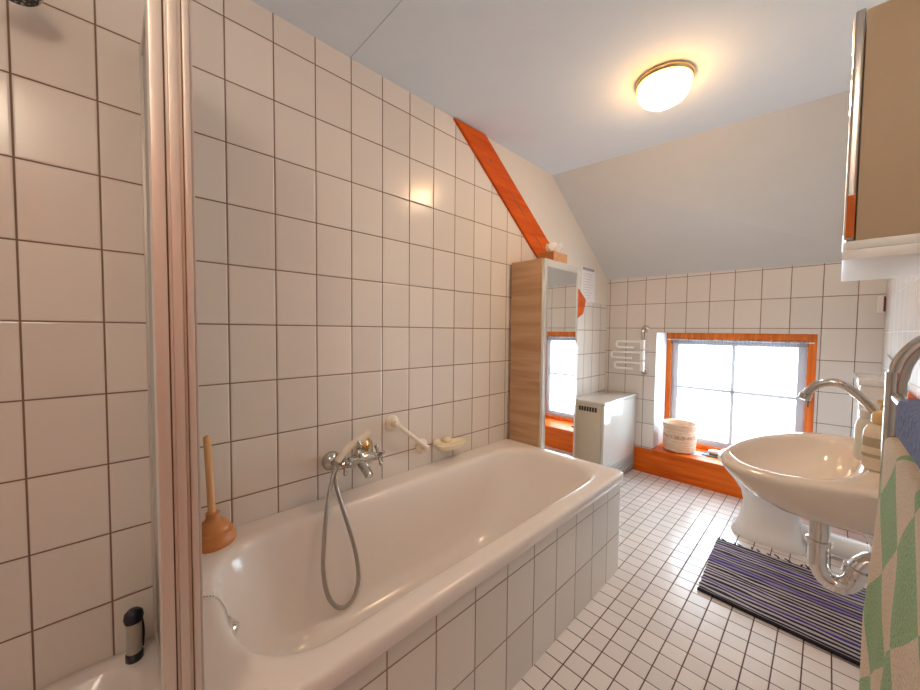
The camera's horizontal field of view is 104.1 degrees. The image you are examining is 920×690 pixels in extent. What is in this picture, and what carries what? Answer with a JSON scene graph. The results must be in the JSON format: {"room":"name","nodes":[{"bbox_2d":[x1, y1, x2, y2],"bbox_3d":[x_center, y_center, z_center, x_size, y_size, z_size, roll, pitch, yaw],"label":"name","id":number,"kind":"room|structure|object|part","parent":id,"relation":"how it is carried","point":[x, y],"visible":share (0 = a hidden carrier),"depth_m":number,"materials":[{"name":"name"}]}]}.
{"room":"bathroom","nodes":[
{"label":"bathroom","id":0,"kind":"room"},
{"bbox_2d":[0,0,606,689],"bbox_3d":[-0.233,-0.051,1.880,4.280,2.320,0.200,-2,3,-44],"label":"wall","id":1,"kind":"structure","parent":0,"point":[355,253],"depth_m":1.20,"materials":[{"name":"tile"}]},
{"bbox_2d":[9,0,43,6],"bbox_3d":[-1.019,-0.834,0.822,0.090,0.102,0.156,-2,3,-44],"label":"shower","id":2,"kind":"object","parent":1,"relation":"attached to","point":[28,3],"visible":1,"depth_m":0.83,"materials":[{"name":"silver metal"}]},
{"bbox_2d":[321,429,384,610],"bbox_3d":[-0.434,0.660,1.429,0.317,0.609,0.214,-2,3,-44],"label":"mixer","id":3,"kind":"object","parent":1,"relation":"attached to","point":[364,454],"visible":1,"depth_m":1.41,"materials":[{"name":"silver metal"}]},
{"bbox_3d":[-0.458,0.475,1.434,0.036,0.094,0.093,-2,3,-44],"label":"cross handle","id":4,"kind":"part","parent":3,"relation":"part of","materials":[{"name":"silver metal"}]},
{"bbox_3d":[-0.385,0.502,1.453,0.085,0.072,0.040,2,3,39],"label":"spout","id":5,"kind":"part","parent":3,"relation":"part of","materials":[{"name":"silver metal"}]},
{"bbox_3d":[-0.352,0.472,1.537,0.036,0.086,0.085,-2,3,-44],"label":"cross handle","id":6,"kind":"part","parent":3,"relation":"part of","materials":[{"name":"silver metal"}]},
{"bbox_2d":[350,0,401,57],"bbox_3d":[0.123,-1.149,0.885,0.002,0.002,1.640,-2,3,-44],"label":"trim","id":7,"kind":"structure","parent":1,"relation":"attached to","point":[401,0],"depth_m":1.32,"materials":[{"name":"white paint"}]},
{"bbox_2d":[385,415,429,452],"bbox_3d":[-0.237,0.436,1.718,0.250,0.221,0.060,-2,3,-44],"label":"grab bar","id":8,"kind":"object","parent":1,"relation":"attached to","point":[392,422],"visible":1,"depth_m":1.68,"materials":[{"name":"beige plastic"}]},
{"bbox_3d":[-0.226,0.435,1.705,0.213,0.182,0.022,-2,3,-44],"label":"rail","id":9,"kind":"part","parent":8,"relation":"part of","materials":[{"name":"beige plastic"}]},
{"bbox_2d":[433,436,466,450],"bbox_3d":[-0.046,0.513,1.886,0.200,0.056,0.094,-2,3,-44],"label":"soap dish","id":10,"kind":"object","parent":1,"relation":"attached to","point":[448,443],"visible":1,"depth_m":1.87,"materials":[{"name":"ceramic"}]},
{"bbox_2d":[453,118,585,317],"bbox_3d":[0.501,-0.704,2.414,1.500,1.004,0.016,-2,3,-44],"label":"beam","id":11,"kind":"structure","parent":1,"relation":"attached to","point":[478,141],"depth_m":2.19,"materials":[{"name":"orange wood"}]},
{"bbox_2d":[581,266,594,302],"bbox_3d":[1.071,-0.504,2.990,0.245,0.284,0.006,-2,3,-44],"label":"notice sheet","id":12,"kind":"object","parent":1,"relation":"attached to","point":[587,274],"visible":0.96,"depth_m":2.99,"materials":[{"name":"paper"}]},
{"bbox_2d":[251,0,888,174],"bbox_3d":[0.136,-1.209,0.895,3.480,0.120,2.040,-2,3,-44],"label":"ceiling","id":13,"kind":"structure","parent":0,"point":[552,83],"depth_m":1.45,"materials":[{"name":"paint"}]},
{"bbox_2d":[635,60,695,110],"bbox_3d":[0.900,-1.115,1.583,0.232,0.108,0.232,-2,3,-44],"label":"ceiling lamp","id":14,"kind":"object","parent":13,"relation":"attached to","point":[663,86],"visible":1,"depth_m":1.52,"materials":[{"name":"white glass"}]},
{"bbox_2d":[512,468,872,689],"bbox_3d":[0.523,1.187,1.394,4.630,0.100,2.040,-2,3,-44],"label":"floor","id":15,"kind":"structure","parent":0,"point":[650,626],"depth_m":1.44,"materials":[{"name":"tile"}]},
{"bbox_2d":[39,638,161,689],"bbox_3d":[-0.985,1.034,0.542,0.880,0.244,0.733,-2,3,-44],"label":"shower tray","id":16,"kind":"object","parent":15,"relation":"on","point":[112,673],"visible":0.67,"depth_m":0.98,"materials":[{"name":"ceramic"}]},
{"bbox_2d":[123,606,144,664],"bbox_3d":[-0.924,0.820,1.017,0.046,0.147,0.045,-2,3,-44],"label":"toiletry tube","id":17,"kind":"object","parent":16,"relation":"on","point":[133,621],"visible":1,"depth_m":1.00,"materials":[{"name":"grey plastic"}]},
{"bbox_2d":[139,0,204,689],"bbox_3d":[-0.675,0.033,0.794,0.050,1.740,0.739,-2,3,-44],"label":"shower door frame","id":18,"kind":"structure","parent":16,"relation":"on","point":[165,47],"depth_m":0.53,"materials":[{"name":"plastic"}]},
{"bbox_3d":[-0.664,-0.822,0.779,0.015,0.030,0.666,-2,3,-44],"label":"cross rail","id":19,"kind":"part","parent":18,"relation":"part of","materials":[{"name":"white metal"}]},
{"bbox_3d":[-0.673,0.035,0.815,0.005,1.685,0.668,-2,3,-44],"label":"pane","id":20,"kind":"part","parent":18,"relation":"part of","materials":[{"name":"glass"}]},
{"bbox_3d":[-0.681,0.888,0.848,0.015,0.027,0.666,-2,3,-44],"label":"cross rail","id":21,"kind":"part","parent":18,"relation":"part of","materials":[{"name":"white metal"}]},
{"bbox_2d":[202,439,622,689],"bbox_3d":[-0.057,0.874,1.442,1.704,0.511,0.736,-2,3,-44],"label":"bathtub","id":22,"kind":"object","parent":15,"relation":"on","point":[473,563],"visible":0.91,"depth_m":1.25,"materials":[{"name":"ceramic"}]},
{"bbox_3d":[-0.631,0.653,0.902,0.126,0.037,0.021,1,2,9],"label":"plug chain","id":23,"kind":"part","parent":22,"relation":"part of","materials":[{"name":"silver metal"}]},
{"bbox_2d":[201,435,235,553],"bbox_3d":[-0.782,0.454,1.132,0.124,0.348,0.124,-2,3,-44],"label":"plunger","id":24,"kind":"object","parent":22,"relation":"on","point":[218,532],"visible":0.82,"depth_m":1.11,"materials":[{"name":"brown rubber"}]},
{"bbox_3d":[-0.785,0.410,1.124,0.021,0.259,0.032,1,2,19],"label":"handle","id":25,"kind":"part","parent":24,"relation":"part of","materials":[{"name":"brown wood"}]},
{"bbox_2d":[201,509,235,553],"bbox_3d":[-0.783,0.578,1.137,0.124,0.100,0.124,-2,3,-44],"label":"cup","id":26,"kind":"object","parent":24,"relation":"on","point":[217,531],"depth_m":1.11,"materials":[{"name":"brown rubber"}]},
{"bbox_3d":[-0.064,0.901,1.446,1.688,0.456,0.716,-2,3,-44],"label":"tiled panel","id":27,"kind":"part","parent":22,"relation":"part of","materials":[{"name":"tile"}]},
{"bbox_2d":[509,258,578,456],"bbox_3d":[0.545,0.293,2.326,0.408,1.612,0.241,-2,3,-44],"label":"tall cabinet","id":28,"kind":"object","parent":15,"relation":"on","point":[544,291],"visible":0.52,"depth_m":2.19,"materials":[{"name":"brown wood"}]},
{"bbox_2d":[538,242,566,263],"bbox_3d":[0.596,-0.583,2.286,0.165,0.142,0.121,-2,3,-44],"label":"tissue box","id":29,"kind":"object","parent":28,"relation":"on","point":[552,253],"visible":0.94,"depth_m":2.25,"materials":[{"name":"brown wood"}]},
{"bbox_3d":[0.621,0.286,2.248,0.404,1.589,0.018,-2,3,-44],"label":"mirror door","id":30,"kind":"part","parent":28,"relation":"part of","materials":[{"name":"white"}]},
{"bbox_2d":[544,266,576,456],"bbox_3d":[0.628,0.294,2.242,0.348,1.517,0.004,-2,3,-44],"label":"mirror","id":31,"kind":"object","parent":28,"relation":"attached to","point":[560,329],"depth_m":2.22,"materials":[{"name":"white mirror"}]},
{"bbox_2d":[574,389,636,473],"bbox_3d":[1.188,0.747,2.965,0.646,0.665,0.287,-2,3,-44],"label":"heater","id":32,"kind":"object","parent":15,"relation":"on","point":[605,420],"visible":0.78,"depth_m":2.77,"materials":[{"name":"white paint"}]},
{"bbox_2d":[579,405,596,412],"bbox_3d":[0.972,0.486,2.729,0.005,0.035,0.141,-2,3,-44],"label":"vent","id":33,"kind":"object","parent":32,"relation":"attached to","point":[582,408],"depth_m":2.73,"materials":[{"name":"black metal"}]},
{"bbox_3d":[1.183,0.757,2.976,0.634,0.645,0.248,-2,3,-44],"label":"casing","id":34,"kind":"part","parent":32,"relation":"part of","materials":[{"name":"white metal"}]},
{"bbox_3d":[1.191,0.425,2.951,0.646,0.020,0.287,-2,3,-44],"label":"plate","id":35,"kind":"part","parent":32,"relation":"part of","materials":[{"name":"white paint"}]},
{"bbox_3d":[1.278,0.686,2.873,0.638,0.486,0.022,-2,3,-44],"label":"panel","id":36,"kind":"part","parent":32,"relation":"part of","materials":[{"name":"white paint"}]},
{"bbox_2d":[697,537,865,665],"bbox_3d":[1.499,1.128,1.655,0.643,0.014,0.609,-2,3,-44],"label":"rag rug","id":37,"kind":"object","parent":15,"relation":"on","point":[785,595],"visible":0.84,"depth_m":1.60,"materials":[{"name":"fabric"}]},
{"bbox_2d":[717,372,884,559],"bbox_3d":[1.883,0.636,2.032,0.444,0.975,0.687,-2,3,-44],"label":"toilet","id":38,"kind":"object","parent":15,"relation":"on","point":[758,521],"visible":0.31,"depth_m":1.97,"materials":[{"name":"white ceramic"}]},
{"bbox_3d":[1.831,0.920,2.088,0.360,0.402,0.522,-2,3,-44],"label":"bowl","id":39,"kind":"part","parent":38,"relation":"part of","materials":[{"name":"white ceramic"}]},
{"bbox_2d":[553,90,849,279],"bbox_3d":[1.592,-0.923,2.335,1.018,0.818,1.680,-2,3,-44],"label":"ceiling","id":40,"kind":"structure","parent":0,"point":[766,190],"depth_m":2.22,"materials":[{"name":"paint"}]},
{"bbox_2d":[605,262,886,468],"bbox_3d":[2.030,0.218,2.821,0.360,1.750,1.640,-2,3,-44],"label":"wall","id":41,"kind":"structure","parent":0,"point":[809,298],"depth_m":2.50,"materials":[{"name":"tile"}]},
{"bbox_2d":[610,325,649,373],"bbox_3d":[1.448,0.039,3.068,0.301,0.414,0.090,2,3,36],"label":"towel holder","id":42,"kind":"object","parent":41,"relation":"attached to","point":[645,329],"visible":1,"depth_m":3.02,"materials":[{"name":"silver metal"}]},
{"bbox_2d":[634,446,742,498],"bbox_3d":[1.983,1.000,2.619,0.022,0.203,1.358,-2,3,-44],"label":"baseboard","id":43,"kind":"structure","parent":41,"relation":"attached to","point":[711,478],"depth_m":2.81,"materials":[{"name":"orange wood"}]},
{"bbox_2d":[652,333,817,469],"bbox_3d":[2.068,0.410,2.763,0.395,0.999,0.950,-2,3,-44],"label":"window","id":44,"kind":"structure","parent":41,"relation":"in","point":[807,353],"depth_m":2.84,"materials":[{"name":"orange wood"}]},
{"bbox_2d":[662,419,698,453],"bbox_3d":[1.818,0.755,2.969,0.258,0.232,0.258,-2,3,-44],"label":"basket","id":45,"kind":"object","parent":44,"relation":"on","point":[679,435],"visible":1,"depth_m":2.88,"materials":[{"name":"wicker"}]},
{"bbox_3d":[2.060,0.895,2.779,0.385,0.028,0.946,-2,3,-44],"label":"sill","id":46,"kind":"part","parent":44,"relation":"part of","materials":[{"name":"orange wood"}]},
{"bbox_2d":[691,451,705,456],"bbox_3d":[1.915,0.874,2.888,0.120,0.003,0.120,-2,3,-44],"label":"card","id":47,"kind":"object","parent":44,"relation":"on","point":[697,453],"visible":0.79,"depth_m":2.87,"materials":[{"name":"white paper"}]},
{"bbox_2d":[702,449,718,457],"bbox_3d":[2.015,0.853,2.834,0.110,0.050,0.155,-2,3,-44],"label":"soap bar","id":48,"kind":"object","parent":44,"relation":"on","point":[713,453],"visible":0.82,"depth_m":2.83,"materials":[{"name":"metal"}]},
{"bbox_2d":[667,339,814,343],"bbox_3d":[2.135,0.394,2.837,0.020,0.888,0.924,-2,3,-44],"label":"lace curtain","id":49,"kind":"object","parent":44,"relation":"hanging from","point":[667,339],"visible":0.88,"depth_m":2.76,"materials":[{"name":"fabric"}]},
{"bbox_2d":[653,333,817,447],"bbox_3d":[2.064,0.396,2.758,0.308,0.971,0.952,-2,3,-44],"label":"trim","id":50,"kind":"structure","parent":41,"relation":"attached to","point":[661,338],"depth_m":3.07,"materials":[{"name":"paint"}]},
{"bbox_2d":[876,296,885,312],"bbox_3d":[2.453,-0.237,2.088,0.040,0.097,0.032,-2,3,-44],"label":"wall switch","id":51,"kind":"object","parent":41,"relation":"attached to","point":[881,300],"visible":1,"depth_m":2.08,"materials":[{"name":"white plastic"}]},
{"bbox_2d":[873,277,919,536],"bbox_3d":[1.147,0.020,0.693,4.590,2.300,0.150,-2,3,-44],"label":"wall","id":52,"kind":"structure","parent":0,"point":[902,312],"depth_m":1.61,"materials":[{"name":"tile"}]},
{"bbox_2d":[721,432,879,594],"bbox_3d":[1.023,0.492,0.996,0.659,0.382,0.433,-2,3,-44],"label":"washbasin","id":53,"kind":"object","parent":52,"relation":"attached to","point":[815,477],"visible":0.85,"depth_m":0.90,"materials":[{"name":"ceramic"}]},
{"bbox_2d":[721,432,879,535],"bbox_3d":[1.024,0.365,0.991,0.659,0.128,0.433,-2,3,-44],"label":"basin","id":54,"kind":"object","parent":53,"relation":"in","point":[817,477],"depth_m":0.87,"materials":[{"name":"ceramic"}]},
{"bbox_2d":[798,378,879,413],"bbox_3d":[1.044,0.199,0.919,0.061,0.212,0.264,-2,3,-44],"label":"faucet","id":55,"kind":"object","parent":53,"relation":"on","point":[807,394],"visible":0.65,"depth_m":0.95,"materials":[{"name":"silver metal"}]},
{"bbox_2d":[853,408,871,459],"bbox_3d":[1.078,0.235,0.941,0.049,0.136,0.058,-2,3,-44],"label":"bottle","id":56,"kind":"object","parent":53,"relation":"on","point":[864,419],"visible":0.38,"depth_m":0.94,"materials":[{"name":"white plastic"}]},
{"bbox_2d":[861,399,883,471],"bbox_3d":[1.032,0.218,0.873,0.057,0.173,0.069,-2,3,-44],"label":"soap dispenser","id":57,"kind":"object","parent":53,"relation":"on","point":[872,433],"visible":0.44,"depth_m":0.87,"materials":[{"name":"white plastic"}]},
{"bbox_2d":[861,423,881,471],"bbox_3d":[1.032,0.246,0.874,0.054,0.118,0.068,-2,3,-44],"label":"bottle","id":58,"kind":"object","parent":57,"relation":"on","point":[872,433],"depth_m":0.87,"materials":[{"name":"white plastic"}]},
{"bbox_2d":[841,0,919,281],"bbox_3d":[0.940,-0.389,0.730,0.398,0.458,0.208,-2,3,-43],"label":"upper cabinet","id":59,"kind":"object","parent":52,"relation":"attached to","point":[881,239],"visible":1,"depth_m":0.64,"materials":[{"name":"beige laminate"}]},
{"bbox_2d":[842,20,854,250],"bbox_3d":[0.799,-0.408,0.738,0.181,0.398,0.002,-2,3,-43],"label":"mirror","id":60,"kind":"object","parent":59,"relation":"on","point":[854,20],"depth_m":0.68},
{"bbox_3d":[0.804,-0.409,0.732,0.193,0.420,0.014,-2,3,-43],"label":"mirror door","id":61,"kind":"part","parent":59,"relation":"part of","materials":[{"name":"silver metal"}]},
{"bbox_3d":[0.938,-0.178,0.738,0.398,0.036,0.208,-2,3,-43],"label":"light rail","id":62,"kind":"part","parent":59,"relation":"part of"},
{"bbox_2d":[878,335,919,495],"bbox_3d":[0.546,0.352,0.344,0.478,0.782,0.169,-2,3,-44],"label":"towel rail","id":63,"kind":"object","parent":52,"relation":"attached to","point":[897,378],"visible":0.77,"depth_m":0.53,"materials":[{"name":"silver metal"}]},
{"bbox_2d":[859,437,919,689],"bbox_3d":[0.502,0.453,0.414,0.373,0.629,0.042,-2,3,-44],"label":"checked towel","id":64,"kind":"object","parent":63,"relation":"hanging from","point":[890,640],"visible":0.98,"depth_m":0.41,"materials":[{"name":"green fabric"}]},
{"bbox_2d":[895,399,919,468],"bbox_3d":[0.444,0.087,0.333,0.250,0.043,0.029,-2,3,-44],"label":"towel","id":65,"kind":"object","parent":63,"relation":"hanging from","point":[907,424],"visible":1,"depth_m":0.37,"materials":[{"name":"fabric"}]},
{"bbox_2d":[908,392,916,398],"bbox_3d":[1.740,0.200,1.408,0.370,0.035,0.027,-2,3,-44],"label":"wall ledge","id":66,"kind":"object","parent":52,"relation":"attached to","point":[910,396],"visible":0.13,"depth_m":1.29,"materials":[{"name":"orange wood"}]}
]}

